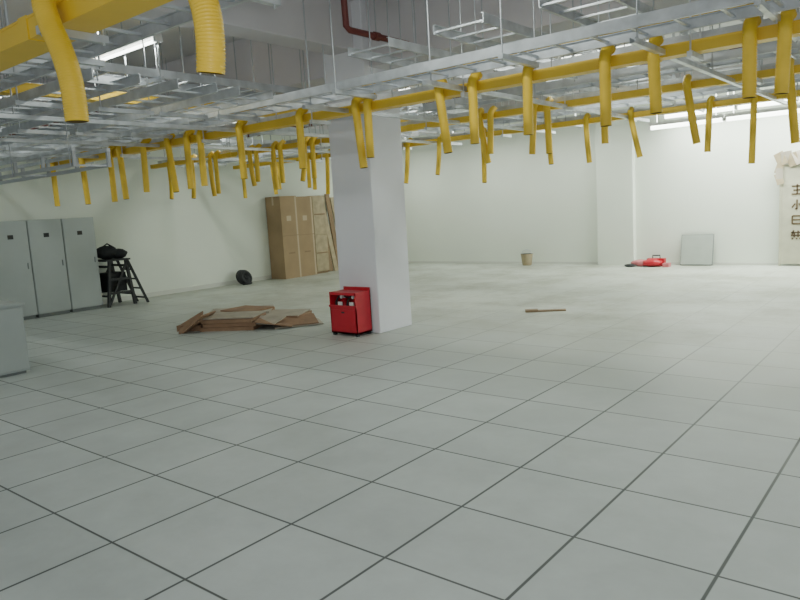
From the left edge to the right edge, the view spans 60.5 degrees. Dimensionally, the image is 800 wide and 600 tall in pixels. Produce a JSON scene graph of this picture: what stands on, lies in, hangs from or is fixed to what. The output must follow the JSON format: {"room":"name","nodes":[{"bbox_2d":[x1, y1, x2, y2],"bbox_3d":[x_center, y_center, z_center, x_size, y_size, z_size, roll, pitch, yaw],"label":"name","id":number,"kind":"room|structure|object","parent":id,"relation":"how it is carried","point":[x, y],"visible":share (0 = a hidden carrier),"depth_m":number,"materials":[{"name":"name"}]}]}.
{"room":"server room","nodes":[
{"label":"server room","id":0,"kind":"room"},
{"bbox_2d":[0,74,100,112],"bbox_3d":[-7.080,-3.036,9.724,0.350,0.550,5.700,3,10,39],"label":"ceiling beam","id":1,"kind":"structure","parent":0,"point":[87,85],"depth_m":11.04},
{"bbox_2d":[0,121,335,298],"bbox_3d":[-6.620,-1.698,12.167,0.200,3.900,18.850,3,10,39],"label":"wall","id":2,"kind":"structure","parent":0,"point":[182,241],"depth_m":14.33,"materials":[{"name":"white paint"}]},
{"bbox_2d":[102,268,333,303],"bbox_3d":[-6.488,0.205,12.276,0.015,0.090,18.650,3,10,39],"label":"baseboard","id":3,"kind":"structure","parent":2,"relation":"attached to","point":[172,291],"depth_m":14.66,"materials":[{"name":"white paint"}]},
{"bbox_2d":[199,108,328,129],"bbox_3d":[-3.182,-3.906,14.499,0.350,0.550,5.850,3,10,39],"label":"ceiling beam","id":4,"kind":"structure","parent":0,"point":[325,127],"depth_m":15.88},
{"bbox_2d":[0,0,796,87],"bbox_3d":[0.162,-3.360,6.328,17.950,0.150,18.850,3,10,39],"label":"ceiling","id":5,"kind":"structure","parent":0,"point":[170,46],"depth_m":9.44,"materials":[{"name":"concrete"}]},
{"bbox_2d":[0,76,97,137],"bbox_3d":[-5.341,-2.974,10.010,3.900,0.945,0.094,3,10,39],"label":"cable tray","id":6,"kind":"object","parent":5,"relation":"hanging from","point":[46,76],"visible":0.09,"depth_m":9.86,"materials":[{"name":"grey metal"}]},
{"bbox_2d":[0,76,111,184],"bbox_3d":[-5.376,-2.447,9.083,4.850,1.738,0.454,3,10,39],"label":"cable tray","id":7,"kind":"object","parent":5,"relation":"hanging from","point":[74,157],"visible":0.88,"depth_m":8.22,"materials":[{"name":"metal"}]},
{"bbox_2d":[0,5,140,131],"bbox_3d":[-5.064,-2.468,7.595,7.200,1.338,0.580,3,10,39],"label":"cable tray","id":8,"kind":"object","parent":5,"relation":"hanging from","point":[23,98],"visible":0.74,"depth_m":5.96,"materials":[{"name":"metal"}]},
{"bbox_2d":[0,0,172,71],"bbox_3d":[-2.010,-2.067,3.676,16.900,1.448,0.360,3,10,39],"label":"duct","id":9,"kind":"object","parent":5,"relation":"hanging from","point":[21,41],"visible":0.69,"depth_m":3.49,"materials":[{"name":"plastic"}]},
{"bbox_2d":[31,0,225,122],"bbox_3d":[-1.246,-1.205,3.055,7.034,0.716,0.241,3,10,39],"label":"conduit","id":10,"kind":"object","parent":9,"relation":"attached to","point":[207,17],"visible":0.98,"depth_m":3.24,"materials":[{"name":"yellow plastic"}]},
{"bbox_2d":[0,12,217,151],"bbox_3d":[-4.595,-2.573,8.171,7.200,1.338,0.580,3,10,39],"label":"cable tray","id":11,"kind":"object","parent":5,"relation":"hanging from","point":[23,129],"visible":0.8,"depth_m":6.75,"materials":[{"name":"metal"}]},
{"bbox_2d":[92,32,162,59],"bbox_3d":[-2.919,-2.905,7.199,1.290,0.618,0.100,3,10,39],"label":"lamp","id":12,"kind":"object","parent":5,"relation":"hanging from","point":[156,38],"visible":0.3,"depth_m":7.12,"materials":[{"name":"white plastic"}]},
{"bbox_2d":[0,31,272,161],"bbox_3d":[-4.188,-2.664,8.669,7.200,1.338,0.580,3,10,39],"label":"cable tray","id":13,"kind":"object","parent":5,"relation":"hanging from","point":[165,114],"visible":0.62,"depth_m":7.44,"materials":[{"name":"metal"}]},
{"bbox_2d":[0,0,280,91],"bbox_3d":[-4.368,-2.306,6.079,10.200,1.338,0.630,3,10,39],"label":"cable tray","id":14,"kind":"object","parent":5,"relation":"hanging from","point":[182,15],"visible":0.59,"depth_m":4.33,"materials":[{"name":"metal"}]},
{"bbox_2d":[1,127,290,146],"bbox_3d":[-5.202,-3.133,11.367,0.680,1.008,9.400,3,10,39],"label":"cable tray","id":15,"kind":"object","parent":5,"relation":"hanging from","point":[233,142],"visible":0.16,"depth_m":13.69,"materials":[{"name":"metal"}]},
{"bbox_2d":[0,37,321,126],"bbox_3d":[-2.558,-3.002,9.233,0.680,1.008,9.400,3,10,39],"label":"cable tray","id":16,"kind":"object","parent":5,"relation":"hanging from","point":[314,125],"visible":0.04,"depth_m":9.13,"materials":[{"name":"metal"}]},
{"bbox_2d":[0,64,322,162],"bbox_3d":[-4.648,-2.888,10.634,0.042,1.363,9.500,3,10,39],"label":"channel","id":17,"kind":"object","parent":5,"relation":"hanging from","point":[1,154],"visible":0.38,"depth_m":11.37,"materials":[{"name":"metal"}]},
{"bbox_2d":[0,58,328,137],"bbox_3d":[-3.802,-3.064,10.237,0.680,1.008,9.400,3,10,39],"label":"cable tray","id":18,"kind":"object","parent":5,"relation":"hanging from","point":[287,129],"visible":0.14,"depth_m":11.05,"materials":[{"name":"metal"}]},
{"bbox_2d":[0,71,329,152],"bbox_3d":[-3.326,-2.822,9.567,0.042,1.363,9.500,3,10,39],"label":"channel","id":19,"kind":"object","parent":5,"relation":"hanging from","point":[108,143],"visible":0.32,"depth_m":9.12,"materials":[{"name":"metal"}]},
{"bbox_2d":[0,6,461,144],"bbox_3d":[-1.927,-2.753,8.437,0.042,1.363,9.500,3,10,39],"label":"channel","id":20,"kind":"object","parent":5,"relation":"hanging from","point":[2,115],"visible":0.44,"depth_m":7.59,"materials":[{"name":"metal"}]},
{"bbox_2d":[4,22,468,117],"bbox_3d":[-1.548,-2.952,8.417,0.680,1.008,9.400,3,10,39],"label":"cable tray","id":21,"kind":"object","parent":5,"relation":"hanging from","point":[159,75],"visible":0.22,"depth_m":7.28,"materials":[{"name":"metal"}]},
{"bbox_2d":[137,0,352,55],"bbox_3d":[-2.415,-2.805,5.958,0.350,0.550,5.700,3,10,39],"label":"ceiling beam","id":22,"kind":"structure","parent":5,"relation":"attached to","point":[283,25],"depth_m":7.27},
{"bbox_2d":[341,0,408,41],"bbox_3d":[-0.254,-3.018,7.068,0.086,0.671,1.032,3,10,39],"label":"pipe","id":23,"kind":"object","parent":5,"relation":"hanging from","point":[376,36],"visible":0.87,"depth_m":6.86,"materials":[{"name":"red metal"}]},
{"bbox_2d":[99,0,698,128],"bbox_3d":[0.955,-3.065,7.169,17.750,0.750,0.450,3,10,39],"label":"ceiling beam","id":24,"kind":"structure","parent":5,"relation":"attached to","point":[286,61],"depth_m":7.62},
{"bbox_2d":[0,0,799,162],"bbox_3d":[0.034,-2.588,6.176,16.900,1.318,0.600,3,10,39],"label":"cable tray","id":25,"kind":"object","parent":5,"relation":"hanging from","point":[336,90],"visible":0.73,"depth_m":5.61,"materials":[{"name":"metal"}]},
{"bbox_2d":[398,85,414,90],"bbox_3d":[-0.318,-3.436,10.389,1.290,0.718,0.100,3,10,39],"label":"lamp","id":26,"kind":"object","parent":5,"relation":"hanging from","point":[412,86],"visible":0.04,"depth_m":10.07,"materials":[{"name":"white plastic"}]},
{"bbox_2d":[40,0,799,168],"bbox_3d":[0.337,-2.601,6.551,16.900,1.428,0.290,3,10,39],"label":"duct","id":27,"kind":"object","parent":5,"relation":"hanging from","point":[694,49],"visible":0.55,"depth_m":6.13,"materials":[{"name":"plastic"}]},
{"bbox_2d":[50,9,796,205],"bbox_3d":[-0.743,-1.742,7.474,13.019,0.864,0.192,3,10,39],"label":"conduit","id":28,"kind":"object","parent":27,"relation":"hanging from","point":[750,25],"visible":0.87,"depth_m":6.24,"materials":[{"name":"yellow plastic"}]},
{"bbox_2d":[302,0,555,133],"bbox_3d":[0.725,-2.964,8.841,0.042,1.363,5.500,3,10,39],"label":"channel","id":29,"kind":"object","parent":5,"relation":"hanging from","point":[306,106],"visible":0.7,"depth_m":7.84,"materials":[{"name":"metal"}]},
{"bbox_2d":[85,0,799,163],"bbox_3d":[0.535,-2.690,6.791,16.900,1.338,0.520,3,10,39],"label":"cable tray","id":30,"kind":"object","parent":5,"relation":"hanging from","point":[764,22],"visible":0.12,"depth_m":6.29,"materials":[{"name":"metal"}]},
{"bbox_2d":[225,33,684,146],"bbox_3d":[2.617,-3.205,9.338,16.900,1.238,0.480,3,10,39],"label":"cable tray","id":31,"kind":"object","parent":5,"relation":"hanging from","point":[674,33],"visible":0.04,"depth_m":9.63,"materials":[{"name":"metal"}]},
{"bbox_2d":[0,83,408,121],"bbox_3d":[-1.812,-2.533,9.231,0.178,0.124,8.600,3,10,39],"label":"duct","id":32,"kind":"object","parent":31,"relation":"attached to","point":[26,86],"visible":0.14,"depth_m":7.36,"materials":[{"name":"plastic"}]},
{"bbox_2d":[347,0,599,96],"bbox_3d":[1.431,-3.130,8.431,0.680,1.008,5.600,3,10,39],"label":"cable tray","id":33,"kind":"object","parent":5,"relation":"hanging from","point":[422,50],"visible":0.22,"depth_m":6.77,"materials":[{"name":"metal"}]},
{"bbox_2d":[150,16,799,168],"bbox_3d":[1.651,-2.909,8.160,16.900,1.398,0.260,3,10,39],"label":"duct","id":34,"kind":"object","parent":5,"relation":"hanging from","point":[769,73],"visible":0.43,"depth_m":7.94,"materials":[{"name":"plastic"}]},
{"bbox_2d":[166,58,799,198],"bbox_3d":[1.429,-2.013,8.388,14.994,0.814,0.209,3,10,39],"label":"conduit","id":35,"kind":"object","parent":34,"relation":"hanging from","point":[487,145],"visible":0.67,"depth_m":8.57,"materials":[{"name":"yellow plastic"}]},
{"bbox_2d":[157,59,799,165],"bbox_3d":[1.850,-2.983,8.402,16.900,1.338,0.580,3,10,39],"label":"cable tray","id":36,"kind":"object","parent":5,"relation":"hanging from","point":[797,61],"visible":0.08,"depth_m":8.03,"materials":[{"name":"metal"}]},
{"bbox_2d":[246,47,741,137],"bbox_3d":[3.117,-3.635,10.091,16.900,0.645,0.094,3,10,39],"label":"pipe","id":37,"kind":"object","parent":5,"relation":"hanging from","point":[247,136],"visible":0.07,"depth_m":12.28,"materials":[{"name":"yellow plastic"}]},
{"bbox_2d":[198,33,799,165],"bbox_3d":[2.307,-3.086,8.962,16.900,1.338,0.540,3,10,39],"label":"cable tray","id":38,"kind":"object","parent":5,"relation":"hanging from","point":[669,98],"visible":0.34,"depth_m":8.86,"materials":[{"name":"metal"}]},
{"bbox_2d":[233,8,799,168],"bbox_3d":[2.904,-3.189,9.694,16.900,1.398,0.260,3,10,39],"label":"duct","id":39,"kind":"object","parent":5,"relation":"hanging from","point":[736,101],"visible":0.37,"depth_m":9.83,"materials":[{"name":"plastic"}]},
{"bbox_2d":[242,95,757,197],"bbox_3d":[2.371,-2.256,10.182,14.806,0.921,0.212,3,10,39],"label":"conduit","id":40,"kind":"object","parent":39,"relation":"hanging from","point":[709,104],"visible":0.57,"depth_m":9.85,"materials":[{"name":"yellow plastic"}]},
{"bbox_2d":[246,27,799,165],"bbox_3d":[3.102,-3.263,9.936,16.900,1.338,0.580,3,10,39],"label":"cable tray","id":41,"kind":"object","parent":5,"relation":"hanging from","point":[738,95],"visible":0.14,"depth_m":9.81,"materials":[{"name":"metal"}]},
{"bbox_2d":[422,0,649,121],"bbox_3d":[1.891,-2.906,7.900,0.042,1.363,5.500,3,10,39],"label":"channel","id":42,"kind":"object","parent":5,"relation":"hanging from","point":[426,82],"visible":0.61,"depth_m":6.89,"materials":[{"name":"metal"}]},
{"bbox_2d":[433,0,680,85],"bbox_3d":[2.208,-3.091,7.803,0.680,1.008,5.600,3,10,39],"label":"cable tray","id":43,"kind":"object","parent":5,"relation":"hanging from","point":[515,28],"visible":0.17,"depth_m":6.12,"materials":[{"name":"metal"}]},
{"bbox_2d":[364,0,768,85],"bbox_3d":[3.388,-2.695,4.669,9.800,1.098,0.280,3,10,39],"label":"cable tray","id":44,"kind":"object","parent":5,"relation":"hanging from","point":[411,0],"visible":0.09,"depth_m":6.45,"materials":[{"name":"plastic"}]},
{"bbox_2d":[558,53,580,59],"bbox_3d":[2.115,-3.013,8.480,0.291,0.038,0.100,3,10,39],"label":"recessed light","id":45,"kind":"object","parent":5,"relation":"in","point":[576,54],"depth_m":8.47,"materials":[{"name":"white plastic"}]},
{"bbox_2d":[418,40,799,112],"bbox_3d":[4.095,-2.762,5.540,9.800,1.278,0.480,3,10,39],"label":"cable tray","id":46,"kind":"object","parent":5,"relation":"hanging from","point":[767,50],"visible":0.66,"depth_m":7.12,"materials":[{"name":"metal"}]},
{"bbox_2d":[614,43,630,47],"bbox_3d":[2.633,-2.987,8.062,0.190,0.038,0.100,3,10,39],"label":"recessed light","id":47,"kind":"object","parent":5,"relation":"in","point":[626,44],"depth_m":8.04,"materials":[{"name":"white plastic"}]},
{"bbox_2d":[539,0,762,72],"bbox_3d":[2.986,-3.053,7.175,0.680,1.008,5.600,3,10,39],"label":"cable tray","id":48,"kind":"object","parent":5,"relation":"hanging from","point":[553,7],"visible":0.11,"depth_m":5.56,"materials":[{"name":"metal"}]},
{"bbox_2d":[662,111,687,118],"bbox_3d":[5.402,-3.618,13.443,0.475,0.086,0.100,3,10,39],"label":"lamp","id":49,"kind":"object","parent":5,"relation":"hanging from","point":[682,114],"depth_m":13.42,"materials":[{"name":"white plastic"}]},
{"bbox_2d":[695,109,705,114],"bbox_3d":[5.772,-3.598,13.145,0.182,0.082,0.100,3,10,39],"label":"lamp","id":50,"kind":"object","parent":5,"relation":"hanging from","point":[697,112],"depth_m":13.13,"materials":[{"name":"white plastic"}]},
{"bbox_2d":[696,116,705,124],"bbox_3d":[5.463,-3.244,12.419,0.154,0.130,0.100,3,10,39],"label":"lamp","id":51,"kind":"object","parent":5,"relation":"hanging from","point":[700,120],"depth_m":12.39,"materials":[{"name":"white plastic"}]},
{"bbox_2d":[629,0,786,104],"bbox_3d":[3.291,-2.837,6.770,0.042,1.363,5.500,3,10,39],"label":"channel","id":52,"kind":"object","parent":5,"relation":"hanging from","point":[637,42],"visible":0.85,"depth_m":5.87,"materials":[{"name":"metal"}]},
{"bbox_2d":[712,105,735,112],"bbox_3d":[6.096,-3.584,12.883,0.401,0.086,0.100,3,10,39],"label":"lamp","id":53,"kind":"object","parent":5,"relation":"hanging from","point":[727,108],"depth_m":12.86,"materials":[{"name":"white plastic"}]},
{"bbox_2d":[736,103,750,109],"bbox_3d":[6.357,-3.571,12.673,0.237,0.085,0.100,3,10,39],"label":"lamp","id":54,"kind":"object","parent":5,"relation":"hanging from","point":[742,106],"depth_m":12.65,"materials":[{"name":"white plastic"}]},
{"bbox_2d":[739,16,799,58],"bbox_3d":[3.763,-3.014,6.548,0.680,1.008,5.600,3,10,39],"label":"cable tray","id":55,"kind":"object","parent":5,"relation":"hanging from","point":[797,55],"visible":0.06,"depth_m":7.82,"materials":[{"name":"metal"}]},
{"bbox_2d":[0,263,799,599],"bbox_3d":[0.397,0.623,6.862,17.950,0.100,18.850,3,10,39],"label":"floor","id":56,"kind":"structure","parent":0,"point":[639,439],"depth_m":4.36,"materials":[{"name":"grey tile"}]},
{"bbox_2d":[0,300,29,377],"bbox_3d":[-4.517,0.419,7.335,1.040,0.750,0.620,3,10,39],"label":"base cabinet","id":57,"kind":"object","parent":56,"relation":"on","point":[14,357],"visible":1,"depth_m":7.13,"materials":[{"name":"grey metal"}]},
{"bbox_2d":[0,220,37,319],"bbox_3d":[-6.615,-0.483,11.550,0.616,1.660,0.570,3,10,39],"label":"tall cabinet","id":58,"kind":"object","parent":56,"relation":"on","point":[16,275],"visible":0.74,"depth_m":11.39,"materials":[{"name":"grey metal"}]},
{"bbox_2d":[26,219,71,317],"bbox_3d":[-6.252,-0.564,11.995,0.616,1.660,0.570,3,10,39],"label":"tall cabinet","id":59,"kind":"object","parent":56,"relation":"on","point":[45,237],"visible":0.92,"depth_m":11.80,"materials":[{"name":"grey metal"}]},
{"bbox_2d":[61,217,102,311],"bbox_3d":[-5.889,-0.645,12.440,0.616,1.660,0.570,3,10,39],"label":"tall cabinet","id":60,"kind":"object","parent":56,"relation":"on","point":[79,241],"visible":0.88,"depth_m":12.24,"materials":[{"name":"grey metal"}]},
{"bbox_2d":[98,258,149,307],"bbox_3d":[-5.315,-0.347,12.970,0.686,0.877,0.788,3,10,39],"label":"stepladder","id":61,"kind":"object","parent":56,"relation":"on","point":[113,282],"visible":0.8,"depth_m":12.80,"materials":[{"name":"black metal"}]},
{"bbox_2d":[97,243,127,259],"bbox_3d":[-5.406,-0.915,12.820,0.559,0.312,0.400,-10,10,-41],"label":"tool bag","id":62,"kind":"object","parent":61,"relation":"on","point":[104,252],"visible":0.91,"depth_m":12.68,"materials":[{"name":"fabric"}]},
{"bbox_2d":[236,270,251,284],"bbox_3d":[-3.500,-0.511,15.439,0.342,0.337,0.345,3,10,39],"label":"cable coil","id":63,"kind":"object","parent":56,"relation":"on","point":[243,277],"visible":1,"depth_m":15.35,"materials":[{"name":"black rubber"}]},
{"bbox_2d":[176,305,323,333],"bbox_3d":[-2.051,0.207,9.770,2.029,0.256,1.430,-3,8,0],"label":"pile","id":64,"kind":"object","parent":56,"relation":"on","point":[246,317],"visible":1,"depth_m":9.32,"materials":[{"name":"brown cardboard"}]},
{"bbox_2d":[265,196,301,278],"bbox_3d":[-2.768,-1.489,16.335,0.514,1.932,0.513,3,10,39],"label":"carton","id":65,"kind":"object","parent":56,"relation":"on","point":[281,211],"visible":1,"depth_m":16.15,"materials":[{"name":"beige cardboard"}]},
{"bbox_2d":[296,196,316,276],"bbox_3d":[-2.445,-1.553,16.747,0.494,1.912,0.518,3,10,39],"label":"carton","id":66,"kind":"object","parent":56,"relation":"on","point":[304,203],"visible":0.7,"depth_m":16.59,"materials":[{"name":"beige cardboard"}]},
{"bbox_2d":[311,195,328,273],"bbox_3d":[-2.130,-1.632,17.164,0.456,1.920,0.440,3,10,39],"label":"carton","id":67,"kind":"object","parent":56,"relation":"on","point":[318,202],"visible":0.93,"depth_m":17.02,"materials":[{"name":"brown cardboard"}]},
{"bbox_2d":[318,194,338,271],"bbox_3d":[-1.604,-1.780,17.842,0.370,1.964,1.180,3,10,39],"label":"planks","id":68,"kind":"object","parent":56,"relation":"on","point":[332,245],"visible":0.38,"depth_m":17.65,"materials":[{"name":"beige wood"}]},
{"bbox_2d":[329,286,371,336],"bbox_3d":[-0.606,0.138,8.394,0.446,0.570,0.280,3,10,39],"label":"box","id":69,"kind":"object","parent":56,"relation":"on","point":[350,307],"visible":1,"depth_m":8.30,"materials":[{"name":"red paint"}]},
{"bbox_2d":[324,0,411,332],"bbox_3d":[-0.402,-1.576,8.534,0.640,3.900,0.630,3,10,39],"label":"column","id":70,"kind":"structure","parent":56,"relation":"on","point":[372,250],"depth_m":8.35,"materials":[{"name":"paint"}]},
{"bbox_2d":[521,249,532,265],"bbox_3d":[2.966,-1.000,16.039,0.291,0.376,0.290,3,10,39],"label":"paint bucket","id":71,"kind":"object","parent":56,"relation":"on","point":[526,258],"visible":1,"depth_m":15.95,"materials":[{"name":"beige plastic"}]},
{"bbox_2d":[525,309,565,312],"bbox_3d":[1.972,0.137,9.301,0.540,0.030,0.110,-2,8,8],"label":"wood offcut","id":72,"kind":"object","parent":56,"relation":"on","point":[526,310],"visible":1,"depth_m":9.27,"materials":[{"name":"beige wood"}]},
{"bbox_2d":[624,255,670,266],"bbox_3d":[5.130,-0.806,14.220,0.936,0.241,0.375,3,10,39],"label":"bag","id":73,"kind":"object","parent":56,"relation":"on","point":[651,262],"visible":0.99,"depth_m":14.10,"materials":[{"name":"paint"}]},
{"bbox_2d":[680,234,713,264],"bbox_3d":[5.994,-1.013,13.847,0.620,0.613,0.154,3,10,39],"label":"floor panel","id":74,"kind":"object","parent":56,"relation":"on","point":[697,249],"visible":1,"depth_m":13.82,"materials":[{"name":"grey"}]},
{"bbox_2d":[778,164,799,265],"bbox_3d":[7.443,-1.656,12.544,0.900,2.080,0.052,3,10,39],"label":"sign board","id":75,"kind":"object","parent":56,"relation":"on","point":[789,191],"visible":1,"depth_m":12.72,"materials":[{"name":"beige"}]},
{"bbox_2d":[773,150,799,184],"bbox_3d":[7.331,-2.420,12.406,1.053,0.627,0.101,3,10,39],"label":"cloth","id":76,"kind":"object","parent":75,"relation":"attached to","point":[782,158],"visible":1,"depth_m":12.59,"materials":[{"name":"beige fabric"}]},
{"bbox_2d":[452,64,583,97],"bbox_3d":[1.483,-3.675,10.733,0.350,0.550,5.850,3,10,39],"label":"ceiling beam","id":77,"kind":"structure","parent":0,"point":[518,65],"depth_m":10.91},
{"bbox_2d":[400,47,793,120],"bbox_3d":[4.880,-4.016,11.972,17.750,0.600,0.400,3,10,39],"label":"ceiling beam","id":78,"kind":"structure","parent":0,"point":[768,60],"depth_m":11.89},
{"bbox_2d":[401,82,799,262],"bbox_3d":[6.197,-2.656,13.687,17.750,3.900,0.200,3,10,39],"label":"wall","id":79,"kind":"structure","parent":0,"point":[525,202],"depth_m":15.33,"materials":[{"name":"white paint"}]},
{"bbox_2d":[408,261,799,264],"bbox_3d":[6.242,-0.736,13.860,17.750,0.050,0.015,3,10,39],"label":"baseboard","id":80,"kind":"structure","parent":79,"relation":"attached to","point":[483,262],"depth_m":15.85,"materials":[{"name":"white paint"}]},
{"bbox_2d":[595,106,635,264],"bbox_3d":[4.626,-2.703,14.726,0.800,3.900,0.160,3,10,39],"label":"pilaster","id":81,"kind":"object","parent":79,"relation":"attached to","point":[615,159],"visible":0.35,"depth_m":14.71,"materials":[{"name":"white paint"}]},
{"bbox_2d":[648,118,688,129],"bbox_3d":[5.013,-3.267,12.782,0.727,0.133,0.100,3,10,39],"label":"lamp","id":82,"kind":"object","parent":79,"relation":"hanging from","point":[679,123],"depth_m":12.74,"materials":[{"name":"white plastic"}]},
{"bbox_2d":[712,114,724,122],"bbox_3d":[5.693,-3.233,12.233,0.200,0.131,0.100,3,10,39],"label":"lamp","id":83,"kind":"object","parent":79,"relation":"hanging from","point":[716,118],"depth_m":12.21,"materials":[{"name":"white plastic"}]},
{"bbox_2d":[724,105,749,120],"bbox_3d":[5.923,-3.283,12.036,0.403,0.259,0.100,3,10,39],"label":"lamp","id":84,"kind":"object","parent":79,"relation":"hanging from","point":[733,116],"depth_m":12.01,"materials":[{"name":"white plastic"}]},
{"bbox_2d":[757,101,779,106],"bbox_3d":[6.677,-3.553,12.414,0.357,0.082,0.100,3,10,39],"label":"lamp","id":85,"kind":"object","parent":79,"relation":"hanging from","point":[759,104],"depth_m":12.41,"materials":[{"name":"white plastic"}]},
{"bbox_2d":[757,106,787,117],"bbox_3d":[6.358,-3.200,11.696,0.457,0.133,0.100,3,10,39],"label":"lamp","id":86,"kind":"object","parent":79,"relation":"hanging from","point":[777,111],"depth_m":11.66,"materials":[{"name":"white plastic"}]}
]}

